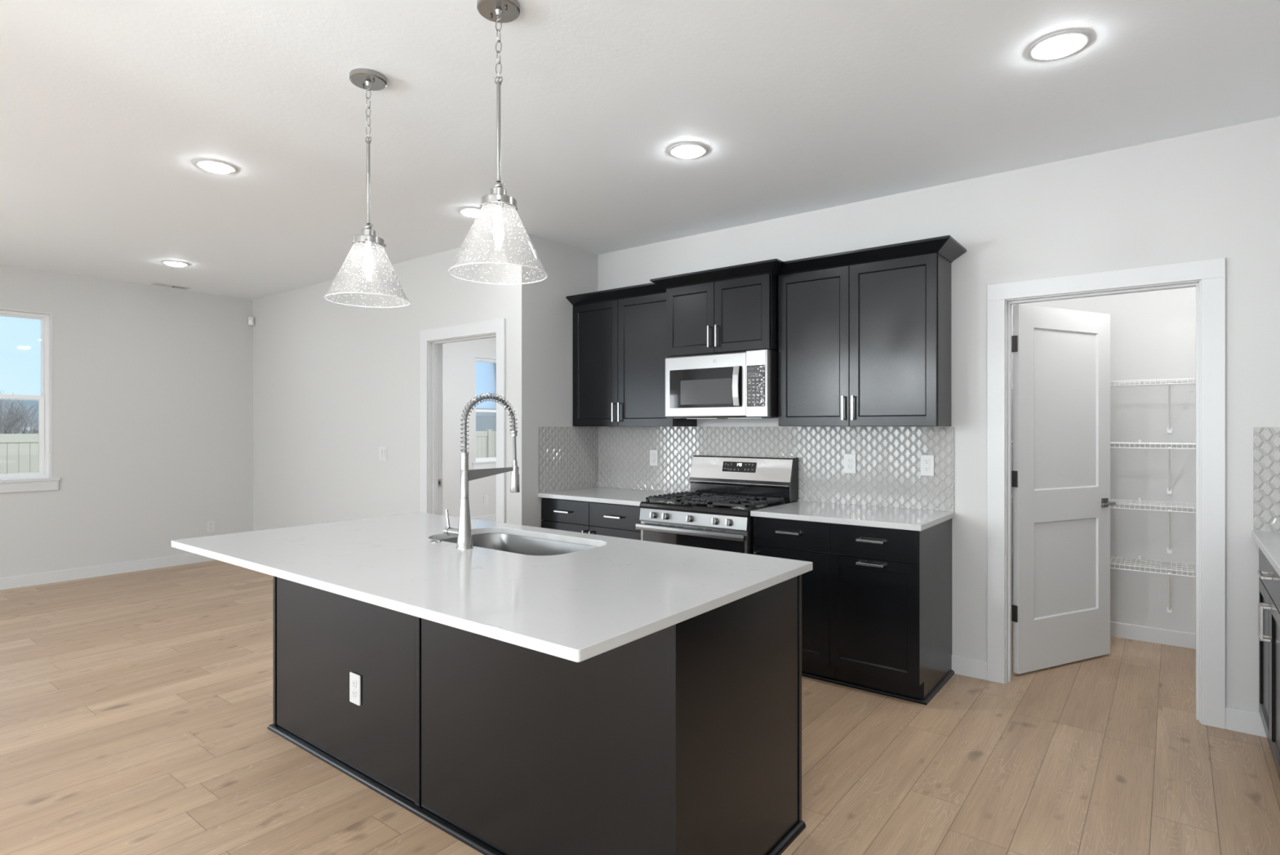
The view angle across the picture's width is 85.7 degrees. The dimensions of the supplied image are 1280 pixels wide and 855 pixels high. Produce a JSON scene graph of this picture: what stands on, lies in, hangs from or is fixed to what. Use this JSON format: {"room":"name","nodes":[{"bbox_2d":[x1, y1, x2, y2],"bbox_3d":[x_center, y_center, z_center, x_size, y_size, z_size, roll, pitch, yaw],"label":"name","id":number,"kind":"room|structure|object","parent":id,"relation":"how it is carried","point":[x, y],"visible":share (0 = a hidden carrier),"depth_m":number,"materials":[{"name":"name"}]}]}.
{"room":"kitchen","nodes":[
{"label":"kitchen","id":0,"kind":"room"},
{"bbox_2d":[0,264,496,577],"bbox_3d":[-5.120,0.003,6.368,0.160,2.755,12.200,0,0,38],"label":"wall","id":1,"kind":"structure","parent":0,"point":[153,385],"depth_m":6.66,"materials":[{"name":"grey paint"}]},
{"bbox_2d":[0,307,60,493],"bbox_3d":[-5.639,-0.226,5.672,0.172,1.570,1.325,0,0,38],"label":"window","id":2,"kind":"structure","parent":1,"relation":"in","point":[42,480],"depth_m":6.11,"materials":[{"name":"grey paint"}]},
{"bbox_2d":[0,553,216,590],"bbox_3d":[-5.339,1.330,5.943,0.014,0.100,3.800,0,0,38],"label":"baseboard","id":3,"kind":"structure","parent":1,"relation":"attached to","point":[11,582],"depth_m":6.36,"materials":[{"name":"grey paint"}]},
{"bbox_2d":[206,520,214,532],"bbox_3d":[-4.431,1.025,7.120,0.008,0.118,0.074,0,0,38],"label":"wall outlet","id":4,"kind":"object","parent":1,"relation":"attached to","point":[210,524],"visible":1,"depth_m":7.12,"materials":[{"name":"grey plastic"}]},
{"bbox_2d":[208,522,213,529],"bbox_3d":[-4.429,1.025,7.119,0.003,0.067,0.033,0,0,38],"label":"receptacle","id":5,"kind":"object","parent":4,"relation":"attached to","point":[211,524],"depth_m":7.12,"materials":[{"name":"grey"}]},
{"bbox_2d":[248,316,254,325],"bbox_3d":[-4.177,-1.135,7.413,0.060,0.090,0.064,0,0,-7],"label":"sensor","id":6,"kind":"object","parent":1,"relation":"attached to","point":[251,319],"visible":1,"depth_m":7.39,"materials":[{"name":"grey plastic"}]},
{"bbox_2d":[470,514,496,521],"bbox_3d":[-2.741,1.330,9.298,0.014,0.100,4.453,0,0,38],"label":"baseboard","id":7,"kind":"structure","parent":1,"relation":"attached to","point":[492,517],"depth_m":9.98,"materials":[{"name":"grey paint"}]},
{"bbox_2d":[471,355,496,469],"bbox_3d":[-2.025,-0.201,10.339,0.172,1.611,1.325,0,0,38],"label":"window","id":8,"kind":"structure","parent":1,"relation":"in","point":[484,462],"depth_m":10.08,"materials":[{"name":"grey paint"}]},
{"bbox_2d":[253,233,533,530],"bbox_3d":[-2.472,0.003,6.200,4.234,2.755,0.117,0,0,38],"label":"wall","id":9,"kind":"structure","parent":0,"point":[335,384],"depth_m":6.11,"materials":[{"name":"grey paint"}]},
{"bbox_2d":[378,446,386,460],"bbox_3d":[-2.206,0.226,5.912,0.118,0.120,0.010,0,0,38],"label":"light switch","id":10,"kind":"object","parent":9,"relation":"attached to","point":[382,450],"visible":1,"depth_m":5.91,"materials":[{"name":"grey plastic"}]},
{"bbox_2d":[419,318,505,522],"bbox_3d":[-1.329,0.300,5.315,1.012,2.160,0.153,0,0,38],"label":"door frame","id":11,"kind":"structure","parent":9,"relation":"in","point":[432,340],"depth_m":5.52,"materials":[{"name":"grey paint"}]},
{"bbox_2d":[533,235,597,527],"bbox_3d":[-0.595,0.003,5.261,0.117,2.755,0.696,0,0,38],"label":"wall","id":12,"kind":"structure","parent":0,"point":[570,270],"depth_m":5.11,"materials":[{"name":"grey paint"}]},
{"bbox_2d":[537,426,598,493],"bbox_3d":[-0.534,0.237,5.238,0.008,0.478,0.655,0,0,38],"label":"tile backsplash","id":13,"kind":"structure","parent":12,"relation":"attached to","point":[568,456],"depth_m":5.21,"materials":[{"name":"grey tile"}]},
{"bbox_2d":[0,0,1279,299],"bbox_3d":[-1.619,-1.435,3.619,9.062,0.120,12.460,0,0,38],"label":"ceiling","id":14,"kind":"structure","parent":0,"point":[108,108],"depth_m":2.97,"materials":[{"name":"white paint"}]},
{"bbox_2d":[150,282,191,289],"bbox_3d":[-4.566,-1.372,6.717,0.135,0.006,0.310,0,0,38],"label":"ceiling vent","id":15,"kind":"object","parent":14,"relation":"in","point":[153,283],"visible":1,"depth_m":6.71,"materials":[{"name":"white metal"}]},
{"bbox_2d":[161,260,189,266],"bbox_3d":[-3.895,-1.363,5.783,0.197,0.022,0.197,0,0,38],"label":"recessed light","id":16,"kind":"object","parent":14,"relation":"in","point":[173,263],"visible":1,"depth_m":5.74,"materials":[{"name":"white plastic"}]},
{"bbox_2d":[165,262,185,266],"bbox_3d":[-3.895,-1.361,5.783,0.141,0.018,0.141,0,0,38],"label":"diffuser","id":17,"kind":"object","parent":16,"relation":"attached to","point":[173,264],"depth_m":5.76,"materials":[{"name":"white plastic"}]},
{"bbox_2d":[194,159,237,173],"bbox_3d":[-2.234,-1.363,3.635,0.197,0.022,0.197,0,0,38],"label":"recessed light","id":18,"kind":"object","parent":14,"relation":"in","point":[210,165],"visible":1,"depth_m":3.60,"materials":[{"name":"white plastic"}]},
{"bbox_2d":[200,162,231,173],"bbox_3d":[-2.234,-1.361,3.635,0.141,0.018,0.141,0,0,38],"label":"diffuser","id":19,"kind":"object","parent":18,"relation":"attached to","point":[217,167],"depth_m":3.61,"materials":[{"name":"white plastic"}]},
{"bbox_2d":[324,67,410,307],"bbox_3d":[-1.067,-0.935,2.710,0.317,0.879,0.317,0,0,38],"label":"pendant light","id":20,"kind":"object","parent":14,"relation":"hanging from","point":[345,281],"visible":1,"depth_m":2.66,"materials":[{"name":"clear glass"}]},
{"bbox_2d":[363,241,373,249],"bbox_3d":[-1.067,-0.717,2.710,0.037,0.036,0.037,0,0,38],"label":"socket","id":21,"kind":"object","parent":20,"relation":"attached to","point":[367,246],"depth_m":2.70,"materials":[{"name":"grey metal"}]},
{"bbox_2d":[457,206,480,217],"bbox_3d":[-1.062,-1.363,4.405,0.197,0.022,0.197,0,0,38],"label":"recessed light","id":22,"kind":"object","parent":14,"relation":"in","point":[471,211],"visible":0.66,"depth_m":4.36,"materials":[{"name":"white plastic"}]},
{"bbox_2d":[462,208,479,217],"bbox_3d":[-1.062,-1.361,4.405,0.141,0.018,0.141,0,0,38],"label":"diffuser","id":23,"kind":"object","parent":22,"relation":"attached to","point":[468,212],"depth_m":4.36,"materials":[{"name":"white plastic"}]},
{"bbox_2d":[448,0,547,284],"bbox_3d":[-0.460,-0.935,2.245,0.317,0.879,0.317,0,0,38],"label":"pendant light","id":24,"kind":"object","parent":14,"relation":"hanging from","point":[498,223],"visible":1,"depth_m":2.18,"materials":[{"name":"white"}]},
{"bbox_2d":[493,201,504,212],"bbox_3d":[-0.460,-0.717,2.245,0.037,0.036,0.037,0,0,38],"label":"socket","id":25,"kind":"object","parent":24,"relation":"attached to","point":[500,206],"depth_m":2.23,"materials":[{"name":"grey metal"}]},
{"bbox_2d":[668,142,707,159],"bbox_3d":[0.240,-1.363,3.429,0.197,0.022,0.197,0,0,38],"label":"recessed light","id":26,"kind":"object","parent":14,"relation":"in","point":[687,150],"visible":1,"depth_m":3.40,"materials":[{"name":"white plastic"}]},
{"bbox_2d":[674,146,702,158],"bbox_3d":[0.240,-1.361,3.429,0.141,0.018,0.141,0,0,38],"label":"diffuser","id":27,"kind":"object","parent":26,"relation":"attached to","point":[680,152],"depth_m":3.40,"materials":[{"name":"white plastic"}]},
{"bbox_2d":[1027,30,1091,60],"bbox_3d":[1.509,-1.363,2.485,0.197,0.022,0.197,0,0,38],"label":"recessed light","id":28,"kind":"object","parent":14,"relation":"in","point":[1062,44],"visible":1,"depth_m":2.46,"materials":[{"name":"white plastic"}]},
{"bbox_2d":[1036,35,1081,58],"bbox_3d":[1.509,-1.361,2.485,0.141,0.018,0.141,0,0,38],"label":"diffuser","id":29,"kind":"object","parent":28,"relation":"attached to","point":[1056,46],"depth_m":2.46,"materials":[{"name":"white plastic"}]},
{"bbox_2d":[0,520,1279,854],"bbox_3d":[-1.538,1.440,3.594,8.902,0.120,12.200,0,0,38],"label":"floor","id":30,"kind":"structure","parent":0,"point":[136,708],"depth_m":2.89,"materials":[{"name":"brown wood"}]},
{"bbox_2d":[267,574,805,854],"bbox_3d":[-0.557,0.937,2.778,2.277,0.886,0.810,0,0,38],"label":"kitchen island","id":31,"kind":"object","parent":30,"relation":"on","point":[684,737],"visible":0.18,"depth_m":2.18,"materials":[{"name":"black paint"}]},
{"bbox_2d":[349,671,360,705],"bbox_3d":[-1.128,1.035,2.726,0.074,0.118,0.009,0,0,38],"label":"wall outlet","id":32,"kind":"object","parent":31,"relation":"attached to","point":[354,678],"visible":1,"depth_m":2.72,"materials":[{"name":"grey plastic"}]},
{"bbox_2d":[351,680,356,688],"bbox_3d":[-1.129,1.016,2.724,0.034,0.027,0.004,0,0,38],"label":"receptacle","id":33,"kind":"object","parent":32,"relation":"attached to","point":[353,682],"depth_m":2.72,"materials":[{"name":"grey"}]},
{"bbox_2d":[351,689,356,697],"bbox_3d":[-1.129,1.054,2.724,0.034,0.027,0.004,0,0,38],"label":"receptacle","id":34,"kind":"object","parent":32,"relation":"attached to","point":[353,691],"depth_m":2.72,"materials":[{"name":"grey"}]},
{"bbox_2d":[171,511,812,662],"bbox_3d":[-0.666,0.479,2.608,2.279,0.027,1.188,0,0,38],"label":"island countertop","id":35,"kind":"structure","parent":31,"relation":"on","point":[580,606],"depth_m":2.19,"materials":[{"name":"white stone"}]},
{"bbox_2d":[430,539,441,542],"bbox_3d":[-0.828,0.463,2.798,0.043,0.005,0.043,0,0,38],"label":"cover","id":36,"kind":"object","parent":35,"relation":"on","point":[433,540],"visible":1,"depth_m":2.79,"materials":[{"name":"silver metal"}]},
{"bbox_2d":[443,392,519,549],"bbox_3d":[-0.633,0.165,2.777,0.148,0.602,0.308,0,0,38],"label":"kitchen faucet","id":37,"kind":"object","parent":35,"relation":"on","point":[464,533],"visible":1,"depth_m":2.66,"materials":[{"name":"silver metal"}]},
{"bbox_2d":[440,533,598,555],"bbox_3d":[-0.515,0.598,2.850,0.820,0.210,0.467,0,0,38],"label":"sink","id":38,"kind":"object","parent":35,"relation":"in","point":[522,544],"visible":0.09,"depth_m":3.11,"materials":[{"name":"silver metal"}]},
{"bbox_2d":[541,497,640,540],"bbox_3d":[-0.166,0.944,4.946,0.939,0.873,0.665,0,0,38],"label":"base cabinet","id":39,"kind":"object","parent":30,"relation":"on","point":[615,520],"visible":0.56,"depth_m":4.69,"materials":[{"name":"black paint"}]},
{"bbox_2d":[537,486,684,506],"bbox_3d":[-0.164,0.491,4.949,0.944,0.030,0.659,0,0,38],"label":"countertop","id":40,"kind":"structure","parent":39,"relation":"on","point":[597,494],"depth_m":4.88,"materials":[{"name":"white stone"}]},
{"bbox_2d":[635,454,798,554],"bbox_3d":[0.494,0.778,4.388,0.774,1.164,0.715,0,0,38],"label":"gas range","id":41,"kind":"object","parent":30,"relation":"on","point":[715,513],"visible":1,"depth_m":4.33,"materials":[{"name":"silver metal"}]},
{"bbox_2d":[639,497,788,517],"bbox_3d":[0.476,0.493,4.367,0.772,0.038,0.572,0,0,38],"label":"cooktop","id":42,"kind":"object","parent":41,"relation":"in","point":[704,509],"depth_m":4.18,"materials":[{"name":"black metal"}]},
{"bbox_2d":[752,515,835,683],"bbox_3d":[1.007,0.944,4.038,0.458,0.873,0.665,0,0,38],"label":"base cabinet","id":43,"kind":"object","parent":30,"relation":"on","point":[789,539],"visible":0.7,"depth_m":3.74,"materials":[{"name":"black paint"}]},
{"bbox_2d":[750,501,955,531],"bbox_3d":[1.197,0.491,3.895,0.934,0.030,0.659,0,0,38],"label":"countertop","id":44,"kind":"structure","parent":43,"relation":"on","point":[912,519],"depth_m":3.75,"materials":[{"name":"white stone"}]},
{"bbox_2d":[829,518,954,705],"bbox_3d":[1.378,0.944,3.751,0.475,0.873,0.665,0,0,38],"label":"base cabinet","id":45,"kind":"object","parent":30,"relation":"on","point":[891,589],"visible":0.95,"depth_m":3.53,"materials":[{"name":"black paint"}]},
{"bbox_2d":[1257,547,1279,780],"bbox_3d":[2.710,0.938,2.535,0.647,0.884,0.928,0,0,38],"label":"base cabinet","id":46,"kind":"object","parent":30,"relation":"on","point":[1268,604],"visible":0.98,"depth_m":2.70,"materials":[{"name":"black paint"}]},
{"bbox_3d":[2.140,0.938,1.799,0.647,0.884,0.925,0,0,38],"label":"base cabinet","id":47,"kind":"object","parent":30,"relation":"on","visible":0},
{"bbox_2d":[1251,530,1279,576],"bbox_3d":[2.427,0.480,2.163,0.638,0.030,1.892,0,0,38],"label":"countertop","id":48,"kind":"structure","parent":47,"relation":"on","point":[1268,542],"depth_m":2.74,"materials":[{"name":"white stone"}]},
{"bbox_2d":[597,115,1279,712],"bbox_3d":[1.452,0.003,4.190,4.665,2.755,0.117,0,0,38],"label":"wall","id":49,"kind":"structure","parent":0,"point":[1215,193],"depth_m":3.51,"materials":[{"name":"grey paint"}]},
{"bbox_2d":[565,282,697,426],"bbox_3d":[-0.076,-0.496,5.066,0.939,0.985,0.367,0,0,38],"label":"upper cabinet","id":50,"kind":"object","parent":49,"relation":"attached to","point":[620,334],"visible":0.85,"depth_m":4.96,"materials":[{"name":"black paint"}]},
{"bbox_2d":[649,258,783,356],"bbox_3d":[0.574,-0.731,4.502,0.929,0.517,0.461,0,0,38],"label":"upper cabinet","id":51,"kind":"object","parent":49,"relation":"attached to","point":[733,308],"visible":0.94,"depth_m":4.34,"materials":[{"name":"black paint"}]},
{"bbox_2d":[665,349,777,418],"bbox_3d":[0.576,-0.261,4.501,0.759,0.412,0.439,0,0,38],"label":"microwave","id":52,"kind":"object","parent":51,"relation":"attached to","point":[743,384],"visible":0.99,"depth_m":4.33,"materials":[{"name":"silver metal"}]},
{"bbox_2d":[598,426,954,511],"bbox_3d":[0.716,0.237,4.680,2.649,0.478,0.008,0,0,38],"label":"tile backsplash","id":53,"kind":"structure","parent":49,"relation":"attached to","point":[887,474],"depth_m":4.36,"materials":[{"name":"grey tile"}]},
{"bbox_2d":[649,449,657,466],"bbox_3d":[0.102,0.230,5.145,0.074,0.118,0.008,0,0,38],"label":"wall outlet","id":54,"kind":"object","parent":53,"relation":"attached to","point":[653,453],"visible":1,"depth_m":5.14,"materials":[{"name":"grey plastic"}]},
{"bbox_2d":[651,453,655,462],"bbox_3d":[0.101,0.230,5.143,0.033,0.067,0.003,0,0,38],"label":"receptacle","id":55,"kind":"object","parent":54,"relation":"attached to","point":[653,455],"depth_m":5.14,"materials":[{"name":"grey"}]},
{"bbox_2d":[844,453,856,473],"bbox_3d":[1.286,0.224,4.227,0.074,0.118,0.009,0,0,38],"label":"wall outlet","id":56,"kind":"object","parent":53,"relation":"attached to","point":[850,460],"visible":1,"depth_m":4.22,"materials":[{"name":"grey plastic"}]},
{"bbox_2d":[846,457,852,462],"bbox_3d":[1.285,0.204,4.226,0.034,0.027,0.004,0,0,38],"label":"receptacle","id":57,"kind":"object","parent":56,"relation":"attached to","point":[848,460],"depth_m":4.22,"materials":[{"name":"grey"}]},
{"bbox_2d":[846,464,852,468],"bbox_3d":[1.285,0.243,4.226,0.034,0.027,0.004,0,0,38],"label":"receptacle","id":58,"kind":"object","parent":56,"relation":"attached to","point":[848,466],"depth_m":4.22,"materials":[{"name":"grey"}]},
{"bbox_2d":[920,454,933,475],"bbox_3d":[1.645,0.220,3.950,0.074,0.118,0.008,0,0,38],"label":"wall outlet","id":59,"kind":"object","parent":53,"relation":"attached to","point":[926,461],"visible":1,"depth_m":3.95,"materials":[{"name":"grey plastic"}]},
{"bbox_2d":[924,459,929,471],"bbox_3d":[1.643,0.220,3.949,0.033,0.067,0.003,0,0,38],"label":"receptacle","id":60,"kind":"object","parent":59,"relation":"attached to","point":[926,462],"depth_m":3.95,"materials":[{"name":"grey plastic"}]},
{"bbox_2d":[777,235,966,426],"bbox_3d":[1.307,-0.496,3.994,1.004,0.985,0.367,0,0,38],"label":"upper cabinet","id":61,"kind":"object","parent":49,"relation":"attached to","point":[864,335],"visible":0.98,"depth_m":3.87,"materials":[{"name":"black paint"}]},
{"bbox_2d":[951,654,986,679],"bbox_3d":[1.823,1.330,3.819,0.186,0.100,0.014,0,0,38],"label":"baseboard","id":62,"kind":"structure","parent":49,"relation":"attached to","point":[962,665],"depth_m":3.81,"materials":[{"name":"grey paint"}]},
{"bbox_2d":[986,257,1225,728],"bbox_3d":[2.328,0.303,3.511,0.990,2.154,0.153,0,0,38],"label":"door frame","id":63,"kind":"structure","parent":49,"relation":"in","point":[1208,276],"depth_m":3.27,"materials":[{"name":"grey paint"}]},
{"bbox_2d":[1011,303,1115,674],"bbox_3d":[2.463,0.343,3.975,0.836,2.047,0.100,0,0,-24],"label":"pantry door","id":64,"kind":"structure","parent":63,"relation":"attached to","point":[1060,473],"depth_m":3.98,"materials":[{"name":"white paint"}]},
{"bbox_2d":[1225,706,1266,737],"bbox_3d":[2.753,1.330,3.099,0.186,0.100,0.014,0,0,38],"label":"baseboard","id":65,"kind":"structure","parent":49,"relation":"attached to","point":[1240,720],"depth_m":3.11,"materials":[{"name":"grey paint"}]},
{"bbox_2d":[1253,426,1279,532],"bbox_3d":[3.007,0.238,2.906,0.631,0.474,0.008,0,0,38],"label":"tile backsplash","id":66,"kind":"structure","parent":49,"relation":"attached to","point":[1266,440],"depth_m":3.07,"materials":[{"name":"grey tile"}]},
{"bbox_2d":[1011,286,1195,633],"bbox_3d":[3.212,0.003,4.561,2.335,2.755,0.115,0,0,38],"label":"wall","id":67,"kind":"structure","parent":0,"point":[1153,333],"depth_m":4.43,"materials":[{"name":"grey paint"}]},
{"bbox_2d":[1011,546,1195,613],"bbox_3d":[3.131,1.006,4.354,2.193,0.341,0.309,0,0,38],"label":"wire shelf","id":68,"kind":"object","parent":67,"relation":"attached to","point":[1169,608],"visible":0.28,"depth_m":4.27,"materials":[{"name":"white metal"}]},
{"bbox_2d":[1011,493,1195,553],"bbox_3d":[3.131,0.629,4.354,2.193,0.341,0.309,0,0,38],"label":"wire shelf","id":69,"kind":"object","parent":67,"relation":"attached to","point":[1169,548],"visible":0.27,"depth_m":4.27,"materials":[{"name":"white metal"}]},
{"bbox_2d":[1011,377,1195,432],"bbox_3d":[3.131,-0.134,4.354,2.193,0.341,0.309,0,0,38],"label":"wire shelf","id":70,"kind":"object","parent":67,"relation":"attached to","point":[1187,380],"visible":0.24,"depth_m":4.26,"materials":[{"name":"white metal"}]},
{"bbox_2d":[1011,440,1195,493],"bbox_3d":[3.131,0.254,4.354,2.193,0.341,0.309,0,0,38],"label":"wire shelf","id":71,"kind":"object","parent":67,"relation":"attached to","point":[1169,490],"visible":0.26,"depth_m":4.25,"materials":[{"name":"white metal"}]},
{"bbox_2d":[1110,621,1195,648],"bbox_3d":[3.220,1.333,4.473,2.215,0.095,0.014,0,0,38],"label":"baseboard","id":72,"kind":"structure","parent":67,"relation":"attached to","point":[1141,633],"depth_m":4.41,"materials":[{"name":"grey paint"}]},
{"label":"outside","id":73,"kind":"structure","parent":0,"visible":0},
{"bbox_3d":[-18.606,2.030,39.702,61.963,0.200,120.000,0,0,38],"label":"ground","id":74,"kind":"structure","parent":73,"visible":0},
{"bbox_2d":[0,389,38,433],"bbox_3d":[-13.218,0.541,14.678,2.511,2.782,2.037,0,0,35],"label":"bare tree","id":75,"kind":"object","parent":74,"relation":"on","point":[6,427],"visible":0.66,"depth_m":14.72,"materials":[{"name":"grey plant"}]},
{"bbox_2d":[0,399,38,433],"bbox_3d":[-25.464,0.425,25.915,10.960,3.010,10.480,0,0,38],"label":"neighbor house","id":76,"kind":"structure","parent":74,"relation":"on","point":[28,402],"depth_m":26.25,"materials":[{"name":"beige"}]},
{"bbox_2d":[0,429,493,473],"bbox_3d":[-7.496,0.997,16.453,0.150,1.867,29.289,0,0,38],"label":"vinyl fence","id":77,"kind":"object","parent":74,"relation":"on","point":[19,452],"visible":0.04,"depth_m":12.13,"materials":[{"name":"beige plastic"}]},
{"bbox_2d":[475,415,493,431],"bbox_3d":[-8.090,0.675,34.469,5.980,2.510,4.300,0,0,38],"label":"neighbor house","id":78,"kind":"structure","parent":74,"relation":"on","point":[482,422],"depth_m":33.23,"materials":[{"name":"beige"}]},
{"bbox_2d":[475,408,493,415],"bbox_3d":[-11.566,0.340,43.863,9.960,3.180,11.980,0,0,38],"label":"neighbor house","id":79,"kind":"structure","parent":74,"relation":"on","point":[477,413],"depth_m":44.05,"materials":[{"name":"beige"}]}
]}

